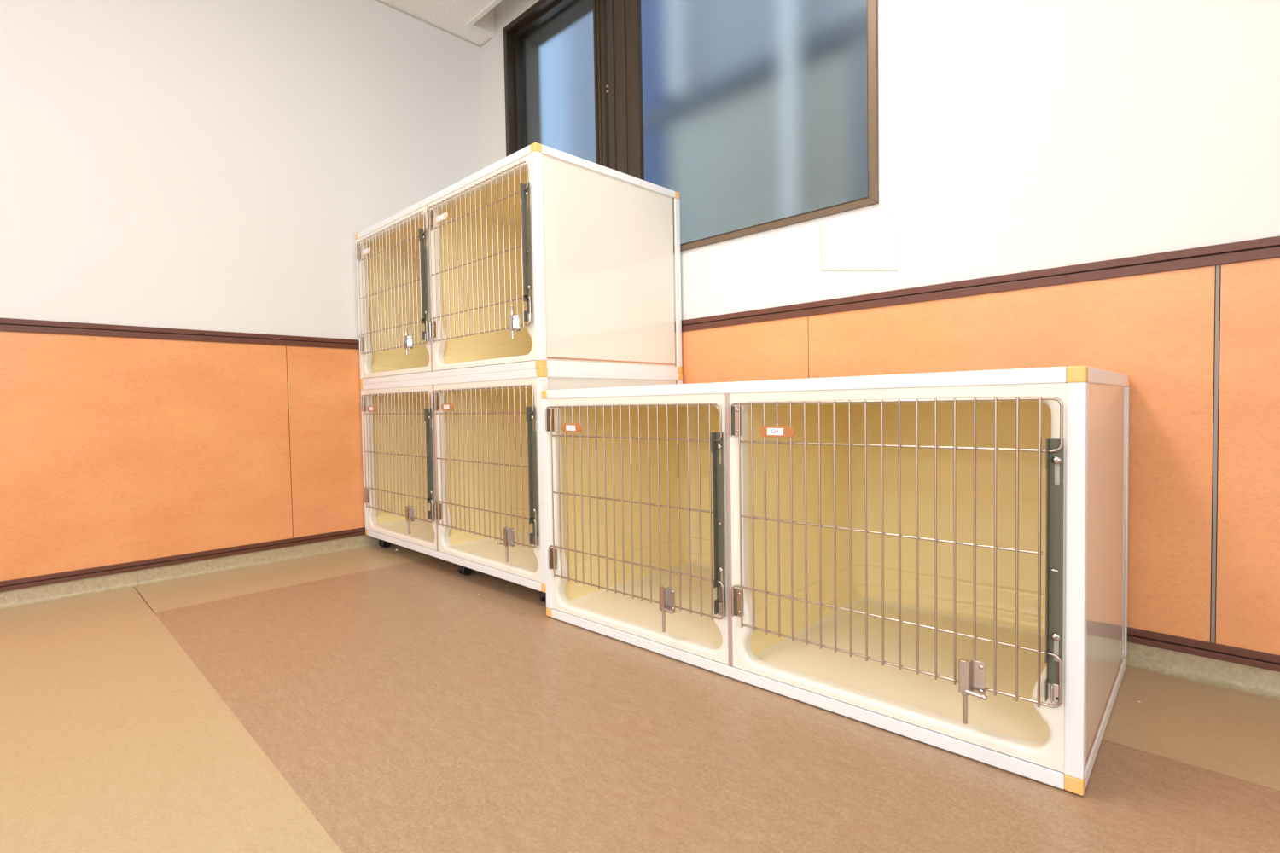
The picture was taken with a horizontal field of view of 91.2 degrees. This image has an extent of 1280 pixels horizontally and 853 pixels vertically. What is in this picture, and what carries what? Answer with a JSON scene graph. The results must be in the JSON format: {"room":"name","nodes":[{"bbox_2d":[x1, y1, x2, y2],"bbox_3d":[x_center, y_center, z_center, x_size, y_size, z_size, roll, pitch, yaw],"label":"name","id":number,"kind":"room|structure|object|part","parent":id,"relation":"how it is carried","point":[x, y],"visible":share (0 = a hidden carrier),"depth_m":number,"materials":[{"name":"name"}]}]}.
{"room":"veterinary clinic","nodes":[
{"label":"veterinary clinic","id":0,"kind":"room"},
{"bbox_2d":[0,0,483,584],"bbox_3d":[-3.966,-0.531,-0.037,0.124,2.382,9.380,1,3,44],"label":"wall","id":1,"kind":"structure","parent":0,"point":[196,165],"depth_m":2.27,"materials":[{"name":"white paint"}]},
{"bbox_3d":[-1.719,0.079,2.180,0.004,0.777,0.909,1,3,44],"label":"dado panel","id":2,"kind":"part","parent":1,"relation":"part of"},
{"bbox_2d":[0,318,359,349],"bbox_3d":[-3.971,-0.210,-0.127,0.009,0.040,9.180,1,3,44],"label":"trim","id":3,"kind":"structure","parent":1,"relation":"attached to","point":[6,324],"depth_m":2.21,"materials":[{"name":"brown wood"}]},
{"bbox_2d":[0,527,365,592],"bbox_3d":[-3.958,0.595,-0.100,0.009,0.032,9.180,1,3,44],"label":"trim","id":4,"kind":"structure","parent":1,"relation":"attached to","point":[18,584],"depth_m":2.22,"materials":[{"name":"brown wood"}]},
{"bbox_2d":[0,535,379,610],"bbox_3d":[-3.954,0.637,-0.102,0.018,0.052,9.180,1,3,44],"label":"baseboard","id":5,"kind":"structure","parent":1,"relation":"attached to","point":[8,599],"depth_m":2.23,"materials":[{"name":"beige stone"}]},
{"bbox_3d":[-1.079,0.046,2.833,0.004,0.777,0.918,1,3,44],"label":"dado panel","id":6,"kind":"part","parent":1,"relation":"part of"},
{"bbox_2d":[376,0,480,46],"bbox_3d":[-3.998,-1.714,-0.177,0.007,0.007,9.180,1,3,44],"label":"trim","id":7,"kind":"structure","parent":1,"relation":"attached to","point":[380,1],"depth_m":2.89,"materials":[{"name":"beige"}]},
{"bbox_2d":[380,0,501,45],"bbox_3d":[-2.382,-1.766,-1.652,4.620,0.140,9.380,1,3,44],"label":"ceiling","id":8,"kind":"structure","parent":0,"point":[450,15],"depth_m":2.83,"materials":[{"name":"paint"}]},
{"bbox_2d":[0,543,1279,852],"bbox_3d":[-2.339,0.734,-1.568,4.620,0.100,9.380,1,3,44],"label":"floor","id":9,"kind":"structure","parent":0,"point":[376,699],"depth_m":1.08,"materials":[{"name":"brown laminate"}]},
{"bbox_2d":[360,368,682,602],"bbox_3d":[-0.530,0.167,2.462,1.284,0.701,0.661,1,3,44],"label":"cage","id":10,"kind":"object","parent":9,"relation":"on","point":[453,465],"visible":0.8,"depth_m":2.30,"materials":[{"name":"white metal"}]},
{"bbox_3d":[-1.177,0.144,2.701,0.025,0.600,0.024,1,3,44],"label":"frame rail","id":11,"kind":"part","parent":10,"relation":"part of","materials":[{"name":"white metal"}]},
{"bbox_3d":[-0.966,0.108,2.458,0.603,0.479,0.008,1,3,44],"label":"door","id":12,"kind":"part","parent":10,"relation":"part of","materials":[{"name":"silver metal"}]},
{"bbox_3d":[-0.948,0.146,2.482,0.612,0.598,0.027,1,3,44],"label":"panel","id":13,"kind":"part","parent":10,"relation":"part of","materials":[{"name":"white plastic"}]},
{"bbox_3d":[-0.733,-0.161,2.250,1.235,0.024,0.024,1,3,44],"label":"frame rail","id":14,"kind":"part","parent":10,"relation":"part of","materials":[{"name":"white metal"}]},
{"bbox_3d":[-0.722,0.463,2.271,1.235,0.024,0.024,1,3,44],"label":"frame rail","id":15,"kind":"part","parent":10,"relation":"part of","materials":[{"name":"white metal"}]},
{"bbox_3d":[-0.520,0.115,2.022,0.603,0.479,0.008,1,3,44],"label":"door","id":16,"kind":"part","parent":10,"relation":"part of","materials":[{"name":"silver metal"}]},
{"bbox_3d":[-0.503,0.153,2.045,0.612,0.598,0.027,1,3,44],"label":"panel","id":17,"kind":"part","parent":10,"relation":"part of","materials":[{"name":"white plastic"}]},
{"bbox_2d":[355,142,681,384],"bbox_3d":[-0.544,-0.503,2.442,1.284,0.640,0.661,1,3,44],"label":"cage","id":18,"kind":"object","parent":10,"relation":"on","point":[542,256],"visible":0.95,"depth_m":2.10,"materials":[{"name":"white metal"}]},
{"bbox_3d":[-1.191,-0.500,2.682,0.025,0.591,0.024,1,3,44],"label":"frame rail","id":19,"kind":"part","parent":18,"relation":"part of","materials":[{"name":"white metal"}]},
{"bbox_3d":[-0.979,-0.536,2.439,0.603,0.472,0.008,1,3,44],"label":"door","id":20,"kind":"part","parent":18,"relation":"part of","materials":[{"name":"silver metal"}]},
{"bbox_3d":[-0.961,-0.497,2.462,0.612,0.590,0.027,1,3,44],"label":"panel","id":21,"kind":"part","parent":18,"relation":"part of","materials":[{"name":"white plastic"}]},
{"bbox_3d":[-0.746,-0.801,2.231,1.235,0.024,0.024,1,3,44],"label":"frame rail","id":22,"kind":"part","parent":18,"relation":"part of","materials":[{"name":"white metal"}]},
{"bbox_3d":[-0.736,-0.186,2.252,1.235,0.024,0.024,1,3,44],"label":"frame rail","id":23,"kind":"part","parent":18,"relation":"part of","materials":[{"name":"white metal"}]},
{"bbox_3d":[-0.534,-0.529,2.003,0.603,0.472,0.008,1,3,44],"label":"door","id":24,"kind":"part","parent":18,"relation":"part of","materials":[{"name":"silver metal"}]},
{"bbox_3d":[-0.516,-0.490,2.026,0.612,0.590,0.027,1,3,44],"label":"panel","id":25,"kind":"part","parent":18,"relation":"part of","materials":[{"name":"white plastic"}]},
{"bbox_3d":[-0.291,-0.486,1.800,0.025,0.591,0.024,1,3,44],"label":"frame rail","id":26,"kind":"part","parent":18,"relation":"part of","materials":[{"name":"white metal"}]},
{"bbox_3d":[-0.086,-0.804,2.004,0.025,0.024,0.576,1,3,44],"label":"frame rail","id":27,"kind":"part","parent":18,"relation":"part of","materials":[{"name":"white metal"}]},
{"bbox_3d":[-0.076,-0.497,2.010,0.004,0.591,0.576,1,3,44],"label":"panel","id":28,"kind":"part","parent":18,"relation":"part of","materials":[{"name":"beige plastic"}]},
{"bbox_3d":[-0.076,-0.189,2.025,0.025,0.024,0.576,1,3,44],"label":"frame rail","id":29,"kind":"part","parent":18,"relation":"part of","materials":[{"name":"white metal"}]},
{"bbox_3d":[0.129,-0.508,2.228,0.025,0.591,0.024,1,3,44],"label":"frame rail","id":30,"kind":"part","parent":18,"relation":"part of","materials":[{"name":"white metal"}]},
{"bbox_3d":[-0.278,0.158,1.820,0.025,0.600,0.024,1,3,44],"label":"frame rail","id":31,"kind":"part","parent":10,"relation":"part of","materials":[{"name":"white metal"}]},
{"bbox_3d":[-0.073,-0.165,2.023,0.025,0.024,0.576,1,3,44],"label":"frame rail","id":32,"kind":"part","parent":10,"relation":"part of","materials":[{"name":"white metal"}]},
{"bbox_3d":[-0.063,0.147,2.029,0.004,0.600,0.576,1,3,44],"label":"panel","id":33,"kind":"part","parent":10,"relation":"part of","materials":[{"name":"beige plastic"}]},
{"bbox_2d":[541,366,1129,796],"bbox_3d":[0.385,0.214,1.548,1.246,0.637,0.651,1,3,43],"label":"cage","id":34,"kind":"object","parent":9,"relation":"on","point":[939,560],"visible":1,"depth_m":1.41,"materials":[{"name":"white metal"}]},
{"bbox_3d":[-0.253,0.216,1.757,0.024,0.586,0.024,1,3,43],"label":"frame rail","id":35,"kind":"part","parent":34,"relation":"part of","materials":[{"name":"white metal"}]},
{"bbox_3d":[-0.041,0.181,1.528,0.585,0.468,0.008,1,3,43],"label":"door","id":36,"kind":"part","parent":34,"relation":"part of","materials":[{"name":"silver metal"}]},
{"bbox_3d":[-0.024,0.219,1.551,0.594,0.584,0.026,1,3,43],"label":"panel","id":37,"kind":"part","parent":34,"relation":"part of","materials":[{"name":"white plastic"}]},
{"bbox_3d":[0.192,-0.082,1.333,1.198,0.024,0.024,1,3,43],"label":"frame rail","id":38,"kind":"part","parent":34,"relation":"part of","materials":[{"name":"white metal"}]},
{"bbox_3d":[0.202,0.527,1.354,1.198,0.024,0.024,1,3,43],"label":"frame rail","id":39,"kind":"part","parent":34,"relation":"part of","materials":[{"name":"white metal"}]},
{"bbox_3d":[0.405,0.187,1.119,0.585,0.468,0.008,1,3,43],"label":"door","id":40,"kind":"part","parent":34,"relation":"part of","materials":[{"name":"silver metal"}]},
{"bbox_3d":[0.422,0.225,1.142,0.594,0.584,0.026,1,3,43],"label":"panel","id":41,"kind":"part","parent":34,"relation":"part of","materials":[{"name":"white plastic"}]},
{"bbox_3d":[0.647,0.229,0.930,0.024,0.586,0.024,1,3,43],"label":"frame rail","id":42,"kind":"part","parent":34,"relation":"part of","materials":[{"name":"white metal"}]},
{"bbox_3d":[0.852,0.523,1.158,0.024,0.024,0.567,1,3,43],"label":"frame rail","id":43,"kind":"part","parent":34,"relation":"part of","materials":[{"name":"white metal"}]},
{"bbox_3d":[0.852,0.218,1.143,0.004,0.586,0.567,1,3,43],"label":"panel","id":44,"kind":"part","parent":34,"relation":"part of","materials":[{"name":"beige"}]},
{"bbox_3d":[0.842,-0.087,1.137,0.024,0.024,0.567,1,3,43],"label":"frame rail","id":45,"kind":"part","parent":34,"relation":"part of","materials":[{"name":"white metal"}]},
{"bbox_3d":[1.047,0.207,1.365,0.024,0.586,0.024,1,3,43],"label":"frame rail","id":46,"kind":"part","parent":34,"relation":"part of","materials":[{"name":"white metal"}]},
{"bbox_2d":[480,0,1279,655],"bbox_3d":[0.863,-0.741,1.661,4.400,2.522,0.184,1,3,44],"label":"wall","id":47,"kind":"structure","parent":0,"point":[1015,136],"depth_m":1.39,"materials":[{"name":"white paint"}]},
{"bbox_2d":[465,0,502,38],"bbox_3d":[0.125,-1.927,2.100,2.494,0.136,0.143,1,3,44],"label":"trim","id":48,"kind":"structure","parent":47,"relation":"attached to","point":[483,22],"depth_m":2.96,"materials":[{"name":"white paint"}]},
{"bbox_2d":[480,37,491,46],"bbox_3d":[-0.754,-1.878,3.062,0.091,0.007,0.007,1,3,44],"label":"trim","id":49,"kind":"structure","parent":47,"relation":"attached to","point":[489,38],"depth_m":3.06,"materials":[{"name":"beige"}]},
{"bbox_2d":[503,0,878,251],"bbox_3d":[0.074,-1.249,2.409,1.889,1.335,0.195,1,3,44],"label":"window","id":50,"kind":"structure","parent":47,"relation":"in","point":[761,115],"depth_m":2.14,"materials":[{"name":"blue glass"}]},
{"bbox_3d":[-0.375,-1.254,2.798,0.558,1.185,0.006,1,3,44],"label":"pane","id":51,"kind":"part","parent":50,"relation":"part of","materials":[{"name":"clear glass"}]},
{"bbox_3d":[-0.357,-1.254,2.780,0.626,1.205,0.026,1,3,44],"label":"sash","id":52,"kind":"part","parent":50,"relation":"part of","materials":[{"name":"brown metal"}]},
{"bbox_3d":[0.268,-1.243,2.121,1.080,1.205,0.026,1,3,44],"label":"sash","id":53,"kind":"part","parent":50,"relation":"part of","materials":[{"name":"brown metal"}]},
{"bbox_3d":[0.322,-1.242,2.069,0.899,1.185,0.006,1,3,44],"label":"pane","id":54,"kind":"part","parent":50,"relation":"part of","materials":[{"name":"clear glass"}]},
{"bbox_3d":[0.192,0.044,2.233,0.910,0.777,0.004,1,3,44],"label":"dado panel","id":55,"kind":"part","parent":47,"relation":"part of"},
{"bbox_2d":[819,210,897,271],"bbox_3d":[0.618,-0.515,1.789,0.233,0.179,0.001,1,3,44],"label":"paper patch","id":56,"kind":"object","parent":47,"relation":"attached to","point":[866,242],"visible":1,"depth_m":1.78,"materials":[{"name":"white paper"}]},
{"bbox_2d":[681,235,1279,331],"bbox_3d":[0.808,-0.350,1.605,4.391,0.040,0.009,1,3,44],"label":"trim","id":57,"kind":"structure","parent":47,"relation":"attached to","point":[1269,247],"depth_m":1.49,"materials":[{"name":"brown wood"}]},
{"bbox_3d":[0.843,0.054,1.596,0.908,0.777,0.004,1,3,44],"label":"dado panel","id":58,"kind":"part","parent":47,"relation":"part of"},
{"bbox_2d":[1126,641,1279,700],"bbox_3d":[0.817,0.496,1.634,4.400,0.052,0.018,1,3,44],"label":"baseboard","id":59,"kind":"structure","parent":47,"relation":"attached to","point":[1259,682],"depth_m":1.29,"materials":[{"name":"beige stone"}]},
{"bbox_2d":[1127,627,1279,672],"bbox_3d":[0.822,0.454,1.632,4.391,0.032,0.009,1,3,44],"label":"trim","id":60,"kind":"structure","parent":47,"relation":"attached to","point":[1233,654],"depth_m":1.29,"materials":[{"name":"brown wood"}]},
{"bbox_3d":[1.497,0.065,0.954,0.907,0.777,0.004,1,3,44],"label":"dado panel","id":61,"kind":"part","parent":47,"relation":"part of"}
]}

